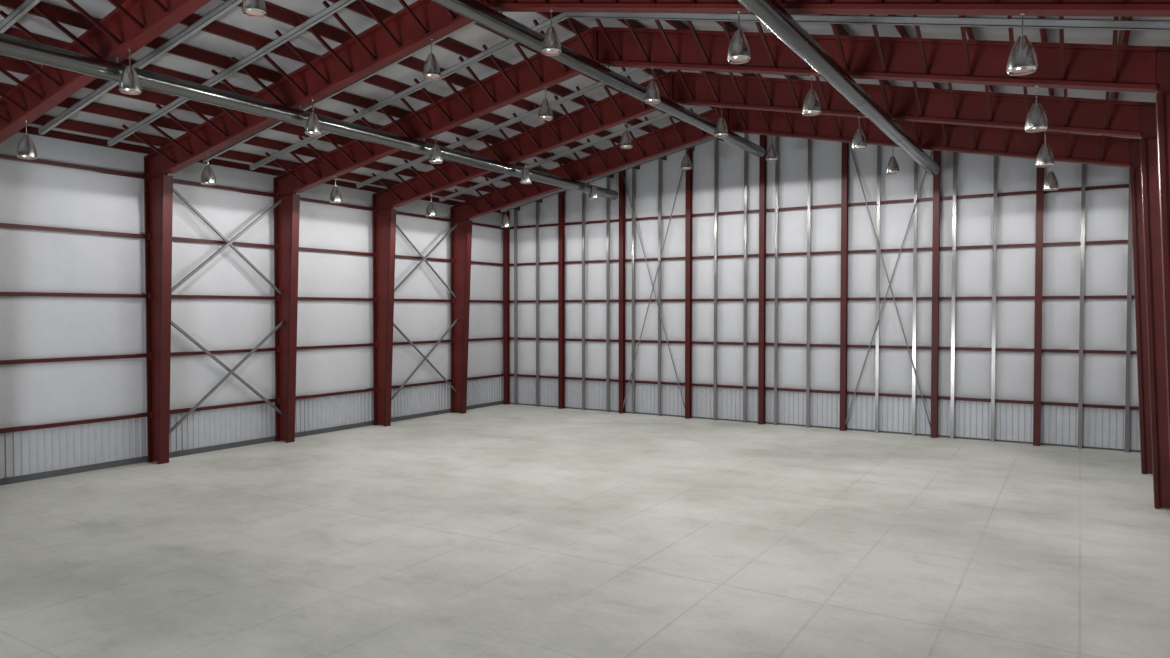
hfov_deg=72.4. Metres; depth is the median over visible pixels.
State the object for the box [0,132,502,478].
wall
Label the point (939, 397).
beam
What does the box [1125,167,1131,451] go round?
stud
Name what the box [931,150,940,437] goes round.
wall column
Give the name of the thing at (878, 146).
stud
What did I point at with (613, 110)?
rafter
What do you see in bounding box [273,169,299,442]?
steel column
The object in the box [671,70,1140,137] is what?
rafter
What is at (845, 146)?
wall column
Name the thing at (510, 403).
baseboard
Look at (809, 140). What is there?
stud
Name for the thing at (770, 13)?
ventilation duct
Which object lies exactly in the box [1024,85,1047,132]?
pendant lamp
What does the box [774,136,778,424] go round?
stud
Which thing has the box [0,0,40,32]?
strut
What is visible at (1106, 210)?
wall
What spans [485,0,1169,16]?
rafter
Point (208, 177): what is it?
pendant lamp
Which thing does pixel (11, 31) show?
purlin
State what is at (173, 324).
brace
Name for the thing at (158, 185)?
steel column
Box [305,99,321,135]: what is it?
pendant lamp
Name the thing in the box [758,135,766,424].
wall column
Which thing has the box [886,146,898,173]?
pendant lamp
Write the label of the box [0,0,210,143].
rafter
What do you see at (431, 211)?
pendant lamp
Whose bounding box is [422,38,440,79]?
pendant lamp
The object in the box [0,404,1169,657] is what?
floor
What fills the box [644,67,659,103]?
pendant lamp
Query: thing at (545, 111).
pendant lamp
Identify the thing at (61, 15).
purlin
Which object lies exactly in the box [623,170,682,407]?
rod
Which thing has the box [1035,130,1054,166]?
pendant lamp
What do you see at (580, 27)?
purlin
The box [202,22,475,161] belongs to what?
strut
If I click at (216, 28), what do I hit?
purlin
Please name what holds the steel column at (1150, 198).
on the floor
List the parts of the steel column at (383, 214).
cap plate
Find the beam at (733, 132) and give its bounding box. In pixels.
[508,132,733,210]
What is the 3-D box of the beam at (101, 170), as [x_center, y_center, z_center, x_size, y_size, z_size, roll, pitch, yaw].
[-17.688,-5.564,27.188,0.212,0.130,5.592,1,2,32]
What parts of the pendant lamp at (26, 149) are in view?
lamp shade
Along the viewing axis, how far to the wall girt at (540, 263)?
46.77 m
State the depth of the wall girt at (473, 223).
46.42 m
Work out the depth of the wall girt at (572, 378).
44.81 m
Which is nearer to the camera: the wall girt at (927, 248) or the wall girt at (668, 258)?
the wall girt at (927, 248)
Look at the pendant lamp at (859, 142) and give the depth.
26.74 m
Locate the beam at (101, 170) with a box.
[0,154,143,178]
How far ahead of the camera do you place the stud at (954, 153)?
34.84 m
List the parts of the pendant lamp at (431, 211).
lamp shade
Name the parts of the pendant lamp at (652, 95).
lamp shade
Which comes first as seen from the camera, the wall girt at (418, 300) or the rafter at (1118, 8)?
the rafter at (1118, 8)
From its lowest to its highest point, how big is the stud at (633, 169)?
13.398 m
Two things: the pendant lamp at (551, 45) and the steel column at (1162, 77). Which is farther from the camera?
the pendant lamp at (551, 45)
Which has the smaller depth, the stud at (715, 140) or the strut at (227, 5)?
the strut at (227, 5)
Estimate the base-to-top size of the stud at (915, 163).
13.444 m
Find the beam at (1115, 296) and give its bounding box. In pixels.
[1042,295,1134,298]
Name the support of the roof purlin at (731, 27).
attached to the beam at (733, 132)
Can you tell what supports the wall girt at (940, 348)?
attached to the wall at (1106, 210)
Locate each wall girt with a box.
[296,388,373,399]
[297,343,372,349]
[298,297,372,300]
[299,247,372,255]
[300,197,371,210]
[392,379,450,388]
[393,340,450,344]
[394,299,450,301]
[395,255,449,261]
[396,211,449,221]
[450,374,502,379]
[469,337,502,340]
[470,300,502,302]
[471,261,502,265]
[472,222,502,228]
[509,223,557,228]
[509,262,557,265]
[510,300,557,302]
[510,337,557,340]
[510,374,557,378]
[565,219,618,225]
[565,259,618,263]
[565,300,618,301]
[565,338,618,341]
[565,377,618,381]
[625,215,684,221]
[625,257,684,261]
[625,299,684,301]
[625,340,684,343]
[625,380,684,385]
[692,210,758,216]
[692,254,758,258]
[692,298,758,301]
[692,341,757,344]
[692,383,757,389]
[765,387,839,393]
[766,204,840,211]
[766,251,840,256]
[766,298,839,300]
[766,343,839,346]
[847,345,930,348]
[847,391,930,398]
[848,197,932,206]
[848,247,931,253]
[848,297,931,300]
[939,347,1033,351]
[1043,240,1127,245]
[1044,184,1128,193]
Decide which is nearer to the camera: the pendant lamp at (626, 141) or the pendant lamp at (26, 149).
the pendant lamp at (26, 149)
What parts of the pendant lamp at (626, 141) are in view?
lamp shade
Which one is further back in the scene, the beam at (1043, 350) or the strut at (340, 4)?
the beam at (1043, 350)
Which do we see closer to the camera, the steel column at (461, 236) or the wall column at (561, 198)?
the steel column at (461, 236)
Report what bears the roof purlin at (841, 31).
attached to the beam at (733, 132)
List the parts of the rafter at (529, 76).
ridge splice plate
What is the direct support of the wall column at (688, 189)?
on the floor
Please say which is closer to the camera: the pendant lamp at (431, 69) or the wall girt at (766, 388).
the pendant lamp at (431, 69)
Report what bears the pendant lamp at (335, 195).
hanging from the rafter at (529, 76)
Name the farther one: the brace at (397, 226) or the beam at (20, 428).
the brace at (397, 226)
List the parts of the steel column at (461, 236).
cap plate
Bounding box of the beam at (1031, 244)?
[940,243,1035,249]
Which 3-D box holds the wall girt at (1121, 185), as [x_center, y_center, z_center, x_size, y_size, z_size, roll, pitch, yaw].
[20.708,-5.679,32.149,4.121,0.130,0.200,1,2,32]
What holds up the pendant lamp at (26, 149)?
hanging from the rafter at (132, 24)
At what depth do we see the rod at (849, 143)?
36.14 m
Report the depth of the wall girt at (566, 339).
44.72 m
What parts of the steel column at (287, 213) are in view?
cap plate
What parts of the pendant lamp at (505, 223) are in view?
lamp shade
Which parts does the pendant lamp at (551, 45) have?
lamp shade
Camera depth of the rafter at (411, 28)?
24.05 m
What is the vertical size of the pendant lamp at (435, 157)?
1.080 m
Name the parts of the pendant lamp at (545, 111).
lamp shade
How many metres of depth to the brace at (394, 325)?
41.57 m
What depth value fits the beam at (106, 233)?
27.31 m
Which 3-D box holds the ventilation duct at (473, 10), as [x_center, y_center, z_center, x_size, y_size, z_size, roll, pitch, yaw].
[-2.757,-7.992,19.873,0.486,0.622,41.900,1,2,32]
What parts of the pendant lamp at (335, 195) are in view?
lamp shade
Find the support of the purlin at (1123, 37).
attached to the beam at (733, 132)
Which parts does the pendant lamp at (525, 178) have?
lamp shade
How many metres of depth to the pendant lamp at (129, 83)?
19.83 m
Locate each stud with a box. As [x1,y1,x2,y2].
[514,210,516,404]
[536,202,538,406]
[582,192,584,409]
[606,177,609,411]
[632,168,634,413]
[658,158,661,415]
[713,139,717,419]
[743,133,747,422]
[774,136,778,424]
[806,139,811,427]
[875,145,880,432]
[912,161,917,435]
[950,152,956,438]
[991,156,997,441]
[1078,164,1085,448]
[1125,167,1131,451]
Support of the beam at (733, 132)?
attached to the wall at (1106, 210)
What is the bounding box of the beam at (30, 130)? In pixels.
[18,126,502,213]
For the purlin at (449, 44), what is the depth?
26.09 m
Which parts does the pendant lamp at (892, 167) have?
lamp shade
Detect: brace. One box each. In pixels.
[169,321,283,434]
[171,199,281,292]
[171,320,282,414]
[173,187,281,294]
[391,319,457,400]
[393,323,456,391]
[394,223,457,291]
[396,224,455,297]
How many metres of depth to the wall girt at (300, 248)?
37.00 m
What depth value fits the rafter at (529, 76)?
28.62 m
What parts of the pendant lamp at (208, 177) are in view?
lamp shade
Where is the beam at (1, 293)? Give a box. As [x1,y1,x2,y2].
[0,292,144,297]
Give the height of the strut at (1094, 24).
3.389 m
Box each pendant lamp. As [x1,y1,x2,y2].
[16,120,36,159]
[119,48,141,94]
[200,153,215,184]
[241,0,265,17]
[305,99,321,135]
[329,176,341,203]
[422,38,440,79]
[426,193,436,216]
[429,133,442,163]
[501,207,509,227]
[520,158,531,183]
[538,86,552,119]
[541,9,560,55]
[589,185,598,199]
[620,120,632,148]
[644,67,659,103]
[681,145,691,169]
[714,106,727,136]
[727,10,750,63]
[766,135,777,160]
[802,74,820,115]
[851,116,866,149]
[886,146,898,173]
[1006,12,1037,75]
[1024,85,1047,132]
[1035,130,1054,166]
[1043,166,1058,190]
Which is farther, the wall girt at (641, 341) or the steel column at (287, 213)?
the wall girt at (641, 341)
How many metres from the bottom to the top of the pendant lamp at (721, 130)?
1.080 m
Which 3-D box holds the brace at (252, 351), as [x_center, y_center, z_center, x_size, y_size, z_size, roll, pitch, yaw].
[-14.323,1.972,31.837,0.112,4.521,5.572,1,2,32]
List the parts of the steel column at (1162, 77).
cap plate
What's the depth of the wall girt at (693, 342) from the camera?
40.59 m
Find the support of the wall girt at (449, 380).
attached to the wall at (36, 194)
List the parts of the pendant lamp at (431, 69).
lamp shade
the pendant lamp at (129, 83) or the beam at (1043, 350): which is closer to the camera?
the pendant lamp at (129, 83)
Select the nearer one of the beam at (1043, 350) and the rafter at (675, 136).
the beam at (1043, 350)
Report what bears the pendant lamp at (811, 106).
hanging from the rafter at (1114, 67)
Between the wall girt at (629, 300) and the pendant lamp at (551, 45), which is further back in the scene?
the wall girt at (629, 300)
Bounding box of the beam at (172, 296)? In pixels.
[171,295,273,299]
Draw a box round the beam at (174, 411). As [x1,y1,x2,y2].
[170,399,274,413]
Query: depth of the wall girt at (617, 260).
44.69 m
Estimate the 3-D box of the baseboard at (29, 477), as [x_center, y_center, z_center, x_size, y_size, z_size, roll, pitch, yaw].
[-16.432,4.836,29.534,0.130,0.200,44.200,1,2,32]
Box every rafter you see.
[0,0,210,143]
[122,0,484,173]
[265,12,594,192]
[372,67,670,207]
[454,107,726,218]
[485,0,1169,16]
[594,13,1156,92]
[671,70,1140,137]
[727,108,1129,167]
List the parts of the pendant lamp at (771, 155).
lamp shade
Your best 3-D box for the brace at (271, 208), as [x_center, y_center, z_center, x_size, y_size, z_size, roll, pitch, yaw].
[-14.323,-3.227,31.717,0.112,4.521,5.572,1,2,32]
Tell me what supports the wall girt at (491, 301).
attached to the wall at (36, 194)
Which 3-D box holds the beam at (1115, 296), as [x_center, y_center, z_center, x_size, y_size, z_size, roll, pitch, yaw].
[20.708,-1.280,32.251,4.121,0.130,0.200,1,2,32]
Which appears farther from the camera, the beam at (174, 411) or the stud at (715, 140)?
the stud at (715, 140)
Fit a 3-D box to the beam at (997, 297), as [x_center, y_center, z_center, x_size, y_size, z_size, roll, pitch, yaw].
[17.269,-1.330,34.383,3.932,0.130,0.200,1,2,32]
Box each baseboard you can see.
[0,400,502,485]
[510,403,1140,451]
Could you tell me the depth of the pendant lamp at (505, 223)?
41.71 m
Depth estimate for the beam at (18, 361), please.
27.28 m
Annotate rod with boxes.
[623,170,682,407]
[623,174,684,407]
[845,150,932,424]
[849,143,930,428]
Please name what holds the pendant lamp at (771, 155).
hanging from the rafter at (1103, 150)
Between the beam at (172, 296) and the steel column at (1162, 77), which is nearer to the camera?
the steel column at (1162, 77)
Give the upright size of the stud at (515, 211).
11.732 m
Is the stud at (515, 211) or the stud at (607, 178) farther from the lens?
the stud at (515, 211)
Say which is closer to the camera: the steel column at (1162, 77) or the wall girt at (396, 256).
the steel column at (1162, 77)
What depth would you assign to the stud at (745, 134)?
39.84 m
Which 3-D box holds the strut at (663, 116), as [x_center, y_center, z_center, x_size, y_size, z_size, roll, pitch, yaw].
[5.396,-8.165,33.820,30.637,3.389,0.090,1,2,32]
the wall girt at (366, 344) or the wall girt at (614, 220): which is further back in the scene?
the wall girt at (614, 220)
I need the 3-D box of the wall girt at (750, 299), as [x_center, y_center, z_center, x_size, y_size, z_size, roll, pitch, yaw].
[7.193,-1.475,40.628,3.932,0.130,0.200,1,2,32]
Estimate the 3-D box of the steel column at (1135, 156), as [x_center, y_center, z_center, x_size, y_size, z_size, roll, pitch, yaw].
[19.356,-0.785,27.393,1.280,11.540,0.360,1,2,32]
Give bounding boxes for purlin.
[0,0,613,177]
[0,56,565,194]
[0,83,542,202]
[3,28,588,183]
[30,115,519,210]
[107,0,639,169]
[222,0,666,159]
[327,0,694,150]
[474,23,723,140]
[536,12,713,108]
[617,19,715,73]
[664,20,756,76]
[715,21,798,79]
[821,14,891,85]
[888,15,941,88]
[960,15,994,91]
[1037,16,1053,95]
[1109,17,1132,136]
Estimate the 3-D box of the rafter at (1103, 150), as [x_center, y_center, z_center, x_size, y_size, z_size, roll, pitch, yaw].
[12.111,-7.730,30.682,14.710,4.124,2.132,1,2,32]
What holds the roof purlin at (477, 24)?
attached to the beam at (733, 132)
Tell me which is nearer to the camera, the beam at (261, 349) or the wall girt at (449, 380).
the beam at (261, 349)
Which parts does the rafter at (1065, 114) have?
ridge splice plate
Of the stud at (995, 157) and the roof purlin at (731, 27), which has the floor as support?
the stud at (995, 157)
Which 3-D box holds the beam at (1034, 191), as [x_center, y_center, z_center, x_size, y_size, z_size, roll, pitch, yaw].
[17.269,-5.729,34.281,3.932,0.130,0.200,1,2,32]
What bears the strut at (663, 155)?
attached to the ceiling
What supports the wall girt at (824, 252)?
attached to the wall at (1106, 210)
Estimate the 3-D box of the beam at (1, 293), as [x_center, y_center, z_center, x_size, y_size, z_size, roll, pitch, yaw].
[-17.688,-1.165,27.290,0.212,0.130,5.592,1,2,32]
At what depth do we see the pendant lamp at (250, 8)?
17.21 m
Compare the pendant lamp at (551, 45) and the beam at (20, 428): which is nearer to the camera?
the pendant lamp at (551, 45)
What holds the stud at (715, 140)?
on the floor
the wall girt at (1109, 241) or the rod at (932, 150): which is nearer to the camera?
the wall girt at (1109, 241)
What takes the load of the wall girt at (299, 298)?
attached to the wall at (36, 194)
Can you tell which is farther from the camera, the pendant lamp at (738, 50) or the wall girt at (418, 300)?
the wall girt at (418, 300)
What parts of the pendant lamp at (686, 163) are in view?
lamp shade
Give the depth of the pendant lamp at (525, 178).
34.03 m
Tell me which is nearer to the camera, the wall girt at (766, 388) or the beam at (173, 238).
the beam at (173, 238)
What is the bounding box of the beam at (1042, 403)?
[1041,402,1138,409]
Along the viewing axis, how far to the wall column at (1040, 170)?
33.02 m
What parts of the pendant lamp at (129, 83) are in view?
lamp shade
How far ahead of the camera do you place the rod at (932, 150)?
36.16 m
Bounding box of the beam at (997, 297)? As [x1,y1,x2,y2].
[939,296,1034,299]
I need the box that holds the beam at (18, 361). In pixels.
[0,354,145,364]
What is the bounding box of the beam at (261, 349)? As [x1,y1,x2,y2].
[171,348,274,355]
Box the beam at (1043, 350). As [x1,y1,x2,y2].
[1042,349,1136,353]
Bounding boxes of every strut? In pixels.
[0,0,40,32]
[38,0,241,134]
[107,0,355,145]
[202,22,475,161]
[249,12,1169,169]
[356,68,1157,187]
[439,105,696,201]
[501,137,717,211]
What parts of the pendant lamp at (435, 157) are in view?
lamp shade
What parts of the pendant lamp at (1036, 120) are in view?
lamp shade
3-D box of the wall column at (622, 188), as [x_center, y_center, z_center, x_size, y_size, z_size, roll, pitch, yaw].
[2.011,-2.015,43.509,0.260,13.250,0.316,1,2,32]
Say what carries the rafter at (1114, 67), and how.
on the steel column at (1162, 77)
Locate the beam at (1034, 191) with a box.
[940,190,1035,199]
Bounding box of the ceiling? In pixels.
[0,0,1169,201]
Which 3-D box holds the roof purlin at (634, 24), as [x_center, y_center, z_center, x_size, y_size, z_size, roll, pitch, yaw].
[-1.603,-9.438,20.035,0.175,0.318,44.050,1,2,32]
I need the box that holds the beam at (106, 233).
[0,223,144,238]
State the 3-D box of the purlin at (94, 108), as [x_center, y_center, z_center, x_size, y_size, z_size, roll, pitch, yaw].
[-14.092,-7.078,27.836,0.175,0.318,44.050,1,2,32]
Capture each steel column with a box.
[144,145,172,463]
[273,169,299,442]
[372,187,395,426]
[450,202,471,413]
[1129,138,1152,473]
[1140,102,1169,508]
[1155,46,1169,456]
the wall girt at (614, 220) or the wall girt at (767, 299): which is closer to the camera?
the wall girt at (767, 299)
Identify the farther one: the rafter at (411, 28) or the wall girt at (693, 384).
the wall girt at (693, 384)
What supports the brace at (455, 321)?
attached to the steel column at (461, 236)
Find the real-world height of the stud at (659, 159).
13.731 m
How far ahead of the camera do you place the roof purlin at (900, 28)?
20.82 m
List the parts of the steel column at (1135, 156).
cap plate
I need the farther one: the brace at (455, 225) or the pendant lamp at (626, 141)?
the brace at (455, 225)
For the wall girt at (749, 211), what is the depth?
40.48 m
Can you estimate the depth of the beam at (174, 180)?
32.28 m
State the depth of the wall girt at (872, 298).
36.24 m
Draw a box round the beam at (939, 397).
[938,396,1033,403]
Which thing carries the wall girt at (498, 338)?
attached to the wall at (36, 194)
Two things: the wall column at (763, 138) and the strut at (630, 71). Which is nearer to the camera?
the strut at (630, 71)
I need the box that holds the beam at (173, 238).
[172,237,273,247]
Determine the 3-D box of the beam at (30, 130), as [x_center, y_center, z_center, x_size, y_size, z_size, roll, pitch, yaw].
[-16.407,-6.615,29.252,0.190,0.270,44.100,1,2,32]
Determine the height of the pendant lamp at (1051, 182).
1.080 m
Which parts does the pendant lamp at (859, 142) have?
lamp shade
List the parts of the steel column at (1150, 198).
cap plate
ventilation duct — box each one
[0,33,617,199]
[430,0,764,156]
[737,0,939,174]
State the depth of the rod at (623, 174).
42.43 m
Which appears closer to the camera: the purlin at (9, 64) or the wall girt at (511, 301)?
the purlin at (9, 64)
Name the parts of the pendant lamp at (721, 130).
lamp shade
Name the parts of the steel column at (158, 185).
cap plate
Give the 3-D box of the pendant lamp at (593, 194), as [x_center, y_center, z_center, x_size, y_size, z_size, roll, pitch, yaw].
[0.437,-6.892,38.984,0.504,1.080,0.504,1,2,32]
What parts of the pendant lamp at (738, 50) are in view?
stem, lamp shade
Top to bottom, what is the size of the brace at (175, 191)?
4.551 m
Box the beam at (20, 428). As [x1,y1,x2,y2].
[0,413,146,432]
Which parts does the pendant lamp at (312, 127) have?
lamp shade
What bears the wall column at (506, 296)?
on the floor
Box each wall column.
[503,211,509,404]
[558,191,564,408]
[619,170,625,413]
[685,149,692,418]
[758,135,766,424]
[839,142,848,430]
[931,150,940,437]
[1033,167,1043,445]
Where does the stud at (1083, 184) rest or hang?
on the floor
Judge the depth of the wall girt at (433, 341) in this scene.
41.76 m
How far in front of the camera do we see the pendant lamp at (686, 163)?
36.23 m
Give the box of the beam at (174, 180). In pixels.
[173,179,273,196]
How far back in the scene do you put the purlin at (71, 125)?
28.97 m
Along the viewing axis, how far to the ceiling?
25.23 m
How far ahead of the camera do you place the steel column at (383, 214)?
38.79 m
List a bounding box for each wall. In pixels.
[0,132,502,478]
[509,132,1139,449]
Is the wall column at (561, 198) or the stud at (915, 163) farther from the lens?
the wall column at (561, 198)
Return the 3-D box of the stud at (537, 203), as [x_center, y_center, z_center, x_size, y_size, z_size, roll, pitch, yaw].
[-2.772,-1.494,46.600,0.140,12.065,0.126,1,2,32]
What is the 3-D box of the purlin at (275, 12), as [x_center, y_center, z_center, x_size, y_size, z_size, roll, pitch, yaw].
[-7.293,-8.659,23.582,0.175,0.318,44.050,1,2,32]
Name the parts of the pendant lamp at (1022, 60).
lamp shade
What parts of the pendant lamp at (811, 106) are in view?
lamp shade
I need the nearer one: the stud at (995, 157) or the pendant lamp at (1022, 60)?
the pendant lamp at (1022, 60)
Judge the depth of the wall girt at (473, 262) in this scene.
46.43 m
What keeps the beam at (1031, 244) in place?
attached to the wall at (1106, 210)
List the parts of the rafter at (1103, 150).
ridge splice plate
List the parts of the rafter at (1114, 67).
ridge splice plate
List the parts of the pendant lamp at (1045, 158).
lamp shade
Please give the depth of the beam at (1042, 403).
32.37 m
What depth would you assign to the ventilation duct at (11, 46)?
23.13 m
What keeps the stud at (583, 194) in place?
on the floor

